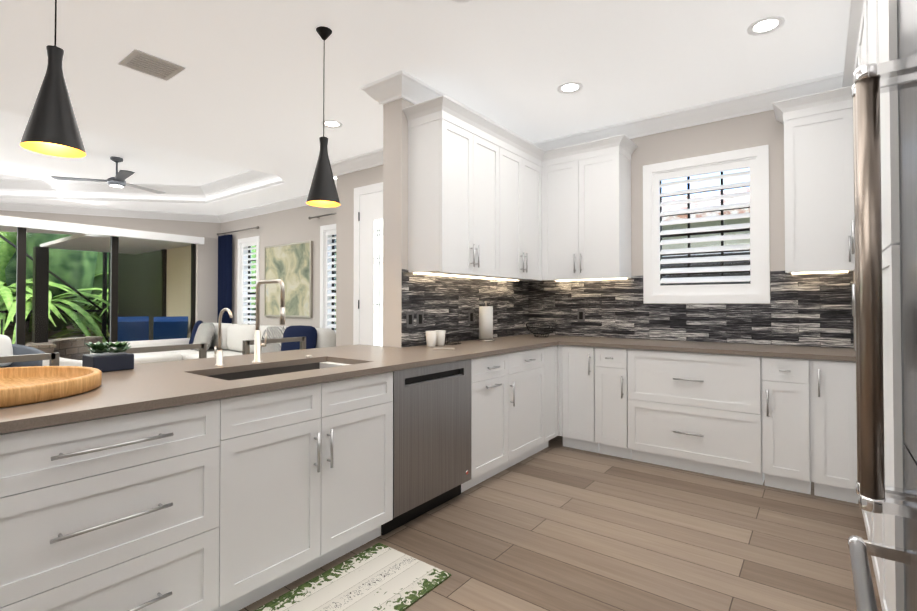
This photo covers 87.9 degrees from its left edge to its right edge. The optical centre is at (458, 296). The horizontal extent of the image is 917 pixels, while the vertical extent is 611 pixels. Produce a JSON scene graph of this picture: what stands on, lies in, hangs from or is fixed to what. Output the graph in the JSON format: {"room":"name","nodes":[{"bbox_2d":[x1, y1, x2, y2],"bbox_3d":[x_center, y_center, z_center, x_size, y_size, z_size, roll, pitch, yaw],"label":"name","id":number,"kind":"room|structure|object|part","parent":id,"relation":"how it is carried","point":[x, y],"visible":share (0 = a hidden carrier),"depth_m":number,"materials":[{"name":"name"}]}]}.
{"room":"kitchen and living room","nodes":[
{"label":"kitchen and living room","id":0,"kind":"room"},
{"bbox_2d":[0,0,850,214],"bbox_3d":[-5.168,-1.746,4.033,15.185,0.370,8.980,-1,-1,37],"label":"ceiling","id":1,"kind":"structure","parent":0,"point":[242,92],"depth_m":3.29,"materials":[{"name":"white paint"}]},
{"bbox_2d":[20,0,85,157],"bbox_3d":[-1.547,-1.075,1.826,0.193,1.029,0.193,-1,-1,37],"label":"pendant light","id":2,"kind":"object","parent":1,"relation":"hanging from","point":[51,128],"visible":1,"depth_m":1.79,"materials":[{"name":"black metal"}]},
{"bbox_2d":[51,156,165,193],"bbox_3d":[-4.330,-1.616,6.143,1.171,0.372,1.241,-1,-1,37],"label":"ceiling fan","id":3,"kind":"object","parent":1,"relation":"hanging from","point":[119,178],"visible":1,"depth_m":6.11,"materials":[{"name":"grey metal"}]},
{"bbox_2d":[118,49,185,80],"bbox_3d":[-2.080,-1.567,3.230,0.300,0.008,0.300,-1,-1,37],"label":"ceiling vent","id":4,"kind":"object","parent":1,"relation":"in","point":[148,64],"visible":1,"depth_m":3.22,"materials":[{"name":"white metal"}]},
{"bbox_2d":[306,26,339,206],"bbox_3d":[-0.797,-1.062,2.814,0.193,1.029,0.193,-1,-1,37],"label":"pendant light","id":5,"kind":"object","parent":1,"relation":"hanging from","point":[323,192],"visible":1,"depth_m":2.77,"materials":[{"name":"black metal"}]},
{"bbox_2d":[321,120,341,127],"bbox_3d":[-1.140,-1.554,4.287,0.183,0.006,0.183,0,-1,-2],"label":"recessed light","id":6,"kind":"object","parent":1,"relation":"in","point":[327,123],"depth_m":4.29,"materials":[{"name":"white"}]},
{"bbox_2d":[452,0,471,1],"bbox_3d":[0.017,-1.579,2.454,0.183,0.006,0.183,0,-1,31],"label":"recessed light","id":7,"kind":"object","parent":1,"relation":"in","point":[452,0],"depth_m":2.53,"materials":[{"name":"white"}]},
{"bbox_2d":[558,82,582,93],"bbox_3d":[0.836,-1.563,3.565,0.183,0.006,0.183,0,-1,13],"label":"recessed light","id":8,"kind":"object","parent":1,"relation":"in","point":[570,87],"depth_m":3.56,"materials":[{"name":"white"}]},
{"bbox_2d":[747,16,784,34],"bbox_3d":[1.787,-1.574,2.767,0.183,0.006,0.183,0,-1,13],"label":"recessed light","id":9,"kind":"object","parent":1,"relation":"in","point":[766,25],"depth_m":2.76,"materials":[{"name":"white"}]},
{"bbox_2d":[0,98,854,349],"bbox_3d":[-5.152,-0.331,4.002,15.145,3.240,8.980,-1,-1,37],"label":"wall","id":10,"kind":"structure","parent":0,"point":[293,225],"depth_m":4.29,"materials":[{"name":"grey paint"}]},
{"bbox_2d":[0,216,203,358],"bbox_3d":[-6.174,0.120,6.523,0.250,2.404,5.090,-1,-1,37],"label":"window","id":11,"kind":"structure","parent":10,"relation":"in","point":[22,225],"depth_m":7.29,"materials":[{"name":"clear glass"}]},
{"bbox_2d":[0,179,215,222],"bbox_3d":[-9.018,-1.594,6.834,5.040,0.395,8.520,-1,-1,37],"label":"crown molding","id":12,"kind":"structure","parent":10,"relation":"attached to","point":[4,183],"depth_m":7.63,"materials":[{"name":"white paint"}]},
{"bbox_2d":[217,226,258,235],"bbox_3d":[-3.868,-1.152,8.370,1.394,0.044,0.105,-1,-1,37],"label":"curtain rod","id":13,"kind":"object","parent":10,"relation":"attached to","point":[257,227],"depth_m":8.31,"materials":[{"name":"grey metal"}]},
{"bbox_2d":[217,234,231,322],"bbox_3d":[-4.236,0.111,8.596,0.477,2.440,0.074,-1,-1,37],"label":"curtain","id":14,"kind":"object","parent":13,"relation":"hanging from","point":[224,271],"visible":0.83,"depth_m":8.55,"materials":[{"name":"blue fabric"}]},
{"bbox_2d":[237,236,259,324],"bbox_3d":[-3.588,-0.053,8.318,0.684,1.944,0.208,-1,-1,37],"label":"window shutter","id":15,"kind":"object","parent":10,"relation":"attached to","point":[244,300],"visible":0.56,"depth_m":8.39,"materials":[{"name":"white wood"}]},
{"bbox_2d":[240,170,283,181],"bbox_3d":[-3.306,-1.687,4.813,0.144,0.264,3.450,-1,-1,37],"label":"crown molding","id":16,"kind":"structure","parent":10,"relation":"attached to","point":[259,174],"depth_m":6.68,"materials":[{"name":"white"}]},
{"bbox_2d":[216,188,336,222],"bbox_3d":[-2.716,-1.450,7.493,4.348,0.125,0.115,-1,-1,37],"label":"crown molding","id":17,"kind":"structure","parent":10,"relation":"attached to","point":[299,201],"depth_m":7.84,"materials":[{"name":"white"}]},
{"bbox_2d":[264,241,312,317],"bbox_3d":[-2.705,-0.258,7.516,1.260,1.150,0.038,-1,-1,37],"label":"painting","id":18,"kind":"object","parent":10,"relation":"attached to","point":[290,265],"visible":0.98,"depth_m":7.44,"materials":[{"name":"fabric"}]},
{"bbox_2d":[308,213,335,218],"bbox_3d":[-1.666,-1.175,6.698,1.364,0.044,0.105,-1,-1,37],"label":"curtain rod","id":19,"kind":"object","parent":10,"relation":"attached to","point":[319,216],"depth_m":6.90,"materials":[{"name":"grey"}]},
{"bbox_2d":[320,224,335,331],"bbox_3d":[-1.709,-0.072,6.891,0.684,1.944,0.208,-1,-1,37],"label":"window shutter","id":20,"kind":"object","parent":10,"relation":"attached to","point":[327,277],"visible":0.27,"depth_m":6.98,"materials":[{"name":"white"}]},
{"bbox_2d":[330,148,382,176],"bbox_3d":[-0.753,-1.484,4.998,2.025,0.125,0.115,-1,-1,37],"label":"crown molding","id":21,"kind":"structure","parent":10,"relation":"attached to","point":[374,158],"depth_m":5.26,"materials":[{"name":"white"}]},
{"bbox_2d":[353,182,382,345],"bbox_3d":[-0.743,0.037,5.027,1.090,2.529,0.026,-1,-1,37],"label":"door","id":22,"kind":"structure","parent":10,"relation":"attached to","point":[368,275],"depth_m":5.22,"materials":[{"name":"white wood"}]},
{"bbox_2d":[361,79,391,105],"bbox_3d":[-0.344,-1.498,3.938,0.142,0.125,1.079,-1,-1,37],"label":"crown molding","id":23,"kind":"structure","parent":10,"relation":"attached to","point":[375,89],"depth_m":3.51,"materials":[{"name":"white"}]},
{"bbox_2d":[406,98,497,277],"bbox_3d":[0.000,-0.768,3.719,0.321,1.185,0.801,-1,-1,37],"label":"upper cabinet","id":24,"kind":"object","parent":10,"relation":"attached to","point":[487,199],"depth_m":3.46,"materials":[{"name":"white wood"}]},
{"bbox_2d":[384,70,531,143],"bbox_3d":[0.120,-1.497,4.075,0.130,0.125,1.859,-1,-1,37],"label":"crown molding","id":25,"kind":"structure","parent":10,"relation":"attached to","point":[402,84],"depth_m":3.46,"materials":[{"name":"white wood"}]},
{"bbox_2d":[401,269,528,346],"bbox_3d":[0.154,0.094,4.175,0.008,0.564,1.860,-1,-1,37],"label":"tile backsplash","id":26,"kind":"structure","parent":10,"relation":"attached to","point":[446,302],"depth_m":3.98,"materials":[{"name":"tile"}]},
{"bbox_2d":[406,311,413,327],"bbox_3d":[-0.355,0.167,3.491,0.006,0.120,0.074,-1,-1,37],"label":"electrical outlet plate","id":27,"kind":"object","parent":26,"relation":"attached to","point":[409,314],"depth_m":3.48,"materials":[{"name":"grey plastic"}]},
{"bbox_2d":[417,311,423,326],"bbox_3d":[-0.288,0.168,3.579,0.006,0.120,0.074,-1,-1,37],"label":"electrical outlet plate","id":28,"kind":"object","parent":26,"relation":"attached to","point":[420,318],"depth_m":3.58,"materials":[{"name":"grey plastic"}]},
{"bbox_2d":[469,310,473,323],"bbox_3d":[0.111,0.176,4.105,0.006,0.120,0.074,-1,-1,37],"label":"electrical outlet plate","id":29,"kind":"object","parent":26,"relation":"attached to","point":[471,312],"depth_m":4.10,"materials":[{"name":"grey plastic"}]},
{"bbox_2d":[486,126,545,280],"bbox_3d":[0.444,-0.760,4.258,0.377,1.185,0.821,-1,-1,37],"label":"upper cabinet","id":30,"kind":"object","parent":10,"relation":"attached to","point":[521,164],"depth_m":4.17,"materials":[{"name":"white"}]},
{"bbox_2d":[546,135,633,280],"bbox_3d":[1.149,-0.759,4.380,0.750,1.185,0.377,-1,-1,37],"label":"upper cabinet","id":31,"kind":"object","parent":10,"relation":"attached to","point":[588,184],"depth_m":4.23,"materials":[{"name":"white wood"}]},
{"bbox_2d":[532,72,842,150],"bbox_3d":[1.987,-1.499,3.922,3.259,0.125,0.115,-1,-1,37],"label":"crown molding","id":32,"kind":"structure","parent":10,"relation":"attached to","point":[759,101],"depth_m":3.90,"materials":[{"name":"white"}]},
{"bbox_2d":[529,271,853,347],"bbox_3d":[1.755,0.093,4.144,2.595,0.564,0.008,-1,-1,37],"label":"tile backsplash","id":33,"kind":"structure","parent":10,"relation":"attached to","point":[812,310],"depth_m":3.91,"materials":[{"name":"tile"}]},
{"bbox_2d":[577,309,584,321],"bbox_3d":[1.179,0.182,4.572,0.074,0.120,0.006,-1,-1,37],"label":"electrical outlet plate","id":34,"kind":"object","parent":33,"relation":"attached to","point":[580,312],"depth_m":4.57,"materials":[{"name":"grey"}]},
{"bbox_2d":[643,145,769,302],"bbox_3d":[2.076,-0.556,4.023,0.939,1.224,0.208,-1,-1,37],"label":"window shutter","id":35,"kind":"object","parent":10,"relation":"attached to","point":[755,160],"visible":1,"depth_m":3.96,"materials":[{"name":"white painted wood"},{"name":"glass"}]},
{"bbox_2d":[782,86,854,273],"bbox_3d":[2.540,-0.772,3.359,0.381,1.185,0.321,-1,-1,37],"label":"upper cabinet","id":36,"kind":"object","parent":10,"relation":"attached to","point":[819,145],"depth_m":3.23,"materials":[{"name":"white wood"}]},
{"bbox_2d":[239,436,881,610],"bbox_3d":[-3.143,1.298,2.454,10.100,0.060,8.980,-1,-1,37],"label":"floor","id":37,"kind":"structure","parent":0,"point":[555,525],"depth_m":2.45,"materials":[{"name":"brown wood"}]},
{"bbox_2d":[0,335,44,367],"bbox_3d":[-5.398,0.882,5.616,0.751,0.855,0.839,-1,-1,37],"label":"armchair","id":38,"kind":"object","parent":37,"relation":"on","point":[8,347],"visible":0.38,"depth_m":5.88,"materials":[{"name":"grey fabric"}]},
{"bbox_2d":[0,335,12,366],"bbox_3d":[-5.553,0.651,5.652,0.255,0.393,0.408,-1,-1,37],"label":"pillow","id":39,"kind":"object","parent":38,"relation":"on","point":[6,346],"depth_m":5.75,"materials":[{"name":"white fabric"}]},
{"bbox_2d":[0,353,59,365],"bbox_3d":[-2.000,0.770,2.083,0.430,0.984,0.472,-1,-1,37],"label":"stool","id":40,"kind":"object","parent":37,"relation":"on","point":[53,358],"visible":0.02,"depth_m":2.31,"materials":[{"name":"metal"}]},
{"bbox_2d":[43,357,81,365],"bbox_3d":[-3.720,0.929,4.774,0.799,0.739,0.690,-1,-1,37],"label":"armchair","id":41,"kind":"object","parent":37,"relation":"on","point":[66,362],"visible":0.04,"depth_m":4.45,"materials":[{"name":"fabric"}]},
{"bbox_2d":[0,395,239,610],"bbox_3d":[-1.320,0.817,1.708,0.626,0.881,0.726,-1,-1,37],"label":"base cabinet","id":42,"kind":"object","parent":37,"relation":"on","point":[218,481],"depth_m":1.53,"materials":[{"name":"white wood"}]},
{"bbox_2d":[0,363,251,434],"bbox_3d":[-1.474,0.362,1.871,1.098,0.031,0.790,-1,-1,37],"label":"countertop","id":43,"kind":"structure","parent":42,"relation":"on","point":[145,387],"depth_m":1.64,"materials":[{"name":"brown stone"}]},
{"bbox_2d":[0,366,101,407],"bbox_3d":[-1.668,0.313,1.648,0.690,0.058,0.690,-1,-1,37],"label":"wood tray","id":44,"kind":"object","parent":43,"relation":"on","point":[26,385],"visible":1,"depth_m":1.72,"materials":[{"name":"brown wood"}]},
{"bbox_2d":[82,341,133,371],"bbox_3d":[-1.677,0.284,2.291,0.204,0.134,0.190,-1,-1,37],"label":"planter","id":45,"kind":"object","parent":43,"relation":"on","point":[118,358],"visible":0.94,"depth_m":2.25,"materials":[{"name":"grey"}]},
{"bbox_3d":[-1.684,0.314,2.288,0.164,0.075,0.164,-1,-1,37],"label":"pot","id":46,"kind":"part","parent":45,"relation":"part of","materials":[{"name":"grey"}]},
{"bbox_2d":[125,343,206,363],"bbox_3d":[-1.564,0.778,2.656,0.430,0.984,0.472,-1,-1,37],"label":"stool","id":47,"kind":"object","parent":37,"relation":"on","point":[202,347],"visible":0.06,"depth_m":2.81,"materials":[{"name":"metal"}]},
{"bbox_2d":[90,320,335,363],"bbox_3d":[-3.402,0.853,6.682,3.800,0.943,1.910,-1,-1,37],"label":"sofa","id":48,"kind":"object","parent":37,"relation":"on","point":[233,336],"visible":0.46,"depth_m":7.18,"materials":[{"name":"fabric"}]},
{"bbox_3d":[-4.836,0.870,7.770,0.200,0.340,1.910,-1,-1,37],"label":"arm","id":49,"kind":"part","parent":48,"relation":"part of"},
{"bbox_3d":[-4.209,0.955,7.726,0.842,0.170,0.780,-1,-1,37],"label":"seat","id":50,"kind":"part","parent":48,"relation":"part of","materials":[{"name":"fabric"}]},
{"bbox_3d":[-3.532,0.948,7.213,0.842,0.170,0.780,-1,-1,37],"label":"seat","id":51,"kind":"part","parent":48,"relation":"part of","materials":[{"name":"fabric"}]},
{"bbox_2d":[242,337,305,354],"bbox_3d":[-1.129,0.786,3.229,0.430,0.984,0.472,-1,-1,37],"label":"stool","id":52,"kind":"object","parent":37,"relation":"on","point":[247,344],"visible":0.15,"depth_m":3.34,"materials":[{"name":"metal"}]},
{"bbox_2d":[240,407,383,609],"bbox_3d":[-0.862,0.939,2.309,0.626,0.653,0.900,-1,-1,37],"label":"base cabinet","id":53,"kind":"object","parent":37,"relation":"on","point":[312,490],"depth_m":2.07,"materials":[{"name":"white wood"}]},
{"bbox_2d":[254,543,450,610],"bbox_3d":[-0.661,1.253,1.713,0.470,0.008,1.460,-1,-1,37],"label":"kitchen mat","id":54,"kind":"object","parent":37,"relation":"on","point":[379,577],"visible":1,"depth_m":2.07,"materials":[{"name":"white fabric"}]},
{"bbox_2d":[356,355,483,534],"bbox_3d":[-0.362,0.833,2.935,0.666,0.881,0.813,-1,-1,37],"label":"base cabinet","id":55,"kind":"object","parent":37,"relation":"on","point":[433,413],"depth_m":2.71,"materials":[{"name":"white"}]},
{"bbox_2d":[280,344,475,366],"bbox_3d":[-0.540,0.378,3.101,1.098,0.031,0.677,-1,-1,37],"label":"countertop","id":56,"kind":"structure","parent":55,"relation":"on","point":[406,356],"depth_m":2.97,"materials":[{"name":"brown stone"}]},
{"bbox_2d":[232,339,559,394],"bbox_3d":[-0.231,0.379,3.133,0.645,0.031,2.722,-1,-1,37],"label":"countertop","id":57,"kind":"structure","parent":55,"relation":"on","point":[260,383],"depth_m":2.34,"materials":[{"name":"brown stone"}]},
{"bbox_2d":[196,359,363,434],"bbox_3d":[-0.874,0.474,2.419,0.444,0.203,0.834,-1,-1,37],"label":"sink","id":58,"kind":"object","parent":57,"relation":"in","point":[273,408],"depth_m":2.11,"materials":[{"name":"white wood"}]},
{"bbox_2d":[425,331,436,346],"bbox_3d":[-0.201,0.310,3.498,0.086,0.115,0.086,-1,-1,37],"label":"cup","id":59,"kind":"object","parent":57,"relation":"on","point":[431,336],"visible":1,"depth_m":3.46,"materials":[{"name":"white ceramic"}]},
{"bbox_2d":[434,330,445,345],"bbox_3d":[-0.139,0.311,3.595,0.086,0.115,0.086,-1,-1,37],"label":"cup","id":60,"kind":"object","parent":57,"relation":"on","point":[440,339],"visible":0.96,"depth_m":3.56,"materials":[{"name":"white ceramic"}]},
{"bbox_2d":[432,348,454,349],"bbox_3d":[-0.102,0.361,3.296,0.150,0.008,0.072,0,-1,9],"label":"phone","id":61,"kind":"object","parent":57,"relation":"on","point":[443,348],"visible":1,"depth_m":3.27,"materials":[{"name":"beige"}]},
{"bbox_2d":[445,329,460,344],"bbox_3d":[-0.059,0.314,3.717,0.114,0.111,0.114,-1,-1,37],"label":"wire basket","id":62,"kind":"object","parent":57,"relation":"on","point":[458,335],"visible":0.81,"depth_m":3.68,"materials":[{"name":"black metal"}]},
{"bbox_2d":[477,301,494,340],"bbox_3d":[0.235,0.205,4.073,0.156,0.340,0.156,-1,-1,37],"label":"paper towel","id":63,"kind":"object","parent":57,"relation":"on","point":[485,322],"visible":1,"depth_m":4.02,"materials":[{"name":"white paper"}]},
{"bbox_2d":[381,359,470,534],"bbox_3d":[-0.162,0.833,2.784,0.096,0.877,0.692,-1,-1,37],"label":"dishwasher","id":64,"kind":"object","parent":55,"relation":"in","point":[431,402],"depth_m":2.71,"materials":[{"name":"metal"}]},
{"bbox_2d":[484,351,519,480],"bbox_3d":[0.002,0.840,3.415,0.666,0.881,0.508,-1,-1,37],"label":"base cabinet","id":65,"kind":"object","parent":37,"relation":"on","point":[502,369],"depth_m":3.34,"materials":[{"name":"white"}]},
{"bbox_2d":[520,343,551,460],"bbox_3d":[0.285,0.845,3.787,0.666,0.881,0.653,-1,-1,37],"label":"base cabinet","id":66,"kind":"object","parent":37,"relation":"on","point":[533,360],"depth_m":3.72,"materials":[{"name":"white"}]},
{"bbox_2d":[548,343,567,446],"bbox_3d":[0.549,0.849,4.088,0.723,0.881,0.321,-1,-1,37],"label":"base cabinet","id":67,"kind":"object","parent":37,"relation":"on","point":[558,353],"depth_m":4.00,"materials":[{"name":"white wood"}]},
{"bbox_2d":[568,347,603,453],"bbox_3d":[1.186,0.850,4.174,0.382,0.881,0.626,-1,-1,37],"label":"base cabinet","id":68,"kind":"object","parent":37,"relation":"on","point":[585,364],"depth_m":3.90,"materials":[{"name":"white wood"}]},
{"bbox_2d":[604,347,627,458],"bbox_3d":[1.369,0.848,4.036,0.323,0.881,0.626,-1,-1,37],"label":"base cabinet","id":69,"kind":"object","parent":37,"relation":"on","point":[615,358],"depth_m":3.75,"materials":[{"name":"white wood"}]},
{"bbox_2d":[628,351,775,487],"bbox_3d":[1.851,0.843,3.670,1.003,0.881,0.626,-1,-1,37],"label":"base cabinet","id":70,"kind":"object","parent":37,"relation":"on","point":[715,415],"depth_m":3.37,"materials":[{"name":"white wood"}]},
{"bbox_2d":[500,335,855,362],"bbox_3d":[1.562,0.389,3.884,2.593,0.031,0.644,-1,-1,37],"label":"countertop","id":71,"kind":"structure","parent":70,"relation":"on","point":[838,355],"depth_m":3.46,"materials":[{"name":"brown stone"}]},
{"bbox_2d":[526,323,556,336],"bbox_3d":[0.788,0.319,4.518,0.294,0.126,0.291,-1,-1,37],"label":"wire bowl","id":72,"kind":"object","parent":71,"relation":"on","point":[548,331],"visible":0.98,"depth_m":4.47,"materials":[{"name":"black metal"}]},
{"bbox_2d":[776,359,827,497],"bbox_3d":[2.333,0.838,3.304,0.332,0.881,0.626,-1,-1,37],"label":"base cabinet","id":73,"kind":"object","parent":37,"relation":"on","point":[801,384],"depth_m":3.03,"materials":[{"name":"white"}]},
{"bbox_2d":[828,359,857,503],"bbox_3d":[2.479,0.837,3.193,0.303,0.881,0.626,-1,-1,37],"label":"base cabinet","id":74,"kind":"object","parent":37,"relation":"on","point":[842,411],"depth_m":2.91,"materials":[{"name":"white wood"}]},
{"bbox_2d":[851,232,853,307],"bbox_3d":[2.855,-0.091,2.888,0.662,2.728,0.676,-1,-1,37],"label":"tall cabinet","id":75,"kind":"object","parent":37,"relation":"on","point":[852,233],"depth_m":2.48,"materials":[{"name":"white wood"}]},
{"bbox_2d":[850,0,865,563],"bbox_3d":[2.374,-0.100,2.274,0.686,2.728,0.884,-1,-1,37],"label":"refrigerator","id":76,"kind":"object","parent":37,"relation":"on","point":[856,40],"depth_m":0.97,"materials":[{"name":"silver metal"}]},
{"bbox_2d":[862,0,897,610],"bbox_3d":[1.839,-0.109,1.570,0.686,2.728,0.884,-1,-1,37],"label":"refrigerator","id":77,"kind":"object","parent":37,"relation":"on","point":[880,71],"depth_m":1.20,"materials":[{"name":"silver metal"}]},
{"bbox_2d":[890,0,916,610],"bbox_3d":[1.209,0.174,0.721,0.666,2.139,1.212,-1,-1,37],"label":"refrigerator","id":78,"kind":"object","parent":37,"relation":"on","point":[903,13],"depth_m":1.31,"materials":[{"name":"silver metal"}]},
{"label":"outside","id":79,"kind":"structure","parent":0,"visible":0},
{"bbox_2d":[0,231,335,330],"bbox_3d":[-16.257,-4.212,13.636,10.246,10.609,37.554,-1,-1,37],"label":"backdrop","id":80,"kind":"structure","parent":79,"point":[59,257],"depth_m":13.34,"materials":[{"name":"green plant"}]},
{"bbox_3d":[-11.222,1.499,13.987,90.000,0.090,80.000,-1,-1,37],"label":"ground","id":81,"kind":"structure","parent":79,"visible":0},
{"bbox_2d":[0,278,88,335],"bbox_3d":[-11.944,0.445,12.289,4.200,2.026,4.200,-1,-1,37],"label":"palm","id":82,"kind":"object","parent":81,"relation":"on","point":[6,293],"depth_m":11.90,"materials":[{"name":"green plant"}]},
{"bbox_2d":[0,288,118,343],"bbox_3d":[-11.064,0.834,12.629,4.570,2.198,4.570,-1,-1,37],"label":"palm","id":83,"kind":"object","parent":81,"relation":"on","point":[93,323],"depth_m":12.24,"materials":[{"name":"green plant"}]},
{"bbox_2d":[48,328,109,340],"bbox_3d":[-10.016,1.411,13.328,2.398,1.102,2.393,-1,-1,37],"label":"bush","id":84,"kind":"object","parent":81,"relation":"on","point":[77,333],"depth_m":12.88,"materials":[{"name":"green plant"}]},
{"bbox_2d":[69,272,108,326],"bbox_3d":[-9.473,0.358,14.710,3.971,2.252,3.958,-1,-1,37],"label":"palm","id":85,"kind":"object","parent":81,"relation":"on","point":[94,300],"depth_m":13.14,"materials":[{"name":"green plant"}]},
{"bbox_2d":[4,319,254,343],"bbox_3d":[-23.581,0.565,19.618,30.000,1.930,22.000,-1,-1,37],"label":"bank","id":86,"kind":"object","parent":81,"relation":"on","point":[8,332],"depth_m":13.77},
{"bbox_2d":[662,187,749,284],"bbox_3d":[6.251,-0.319,6.016,10.500,3.330,2.600,-1,-1,37],"label":"neighbor house","id":87,"kind":"structure","parent":81,"relation":"on","point":[716,213],"depth_m":7.04,"materials":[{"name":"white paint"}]},
{"bbox_3d":[-10.724,1.375,6.195,6.499,0.088,12.190,-1,-1,37],"label":"floor","id":88,"kind":"structure","parent":79,"visible":0},
{"bbox_2d":[0,319,2,334],"bbox_3d":[-9.666,0.813,8.670,1.791,1.102,1.792,-1,-1,37],"label":"dining set","id":89,"kind":"object","parent":88,"relation":"on","point":[1,326],"depth_m":9.01,"materials":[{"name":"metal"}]},
{"bbox_2d":[25,336,103,359],"bbox_3d":[-10.197,0.877,8.200,3.722,0.962,6.811,-1,-1,37],"label":"stone wall","id":90,"kind":"structure","parent":88,"relation":"on","point":[79,344],"depth_m":10.09,"materials":[{"name":"grey stone"}]},
{"bbox_2d":[0,234,160,342],"bbox_3d":[-11.170,-0.366,6.903,4.840,3.412,11.820,-1,-1,37],"label":"cage","id":91,"kind":"object","parent":88,"relation":"on","point":[134,286],"depth_m":11.84,"materials":[{"name":"brown metal"}]},
{"bbox_2d":[32,233,190,342],"bbox_3d":[-6.386,0.168,9.196,3.199,2.407,2.190,-1,-1,37],"label":"patio structure","id":92,"kind":"structure","parent":88,"relation":"on","point":[169,278],"depth_m":9.25,"materials":[{"name":"beige paint"}]},
{"bbox_2d":[118,316,148,341],"bbox_3d":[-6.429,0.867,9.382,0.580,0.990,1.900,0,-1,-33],"label":"armchair","id":93,"kind":"object","parent":88,"relation":"on","point":[134,322],"depth_m":8.75,"materials":[{"name":"blue fabric"}]},
{"bbox_2d":[153,316,187,339],"bbox_3d":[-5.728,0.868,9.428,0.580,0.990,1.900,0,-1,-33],"label":"armchair","id":94,"kind":"object","parent":88,"relation":"on","point":[171,323],"depth_m":8.76,"materials":[{"name":"blue fabric"}]}
]}

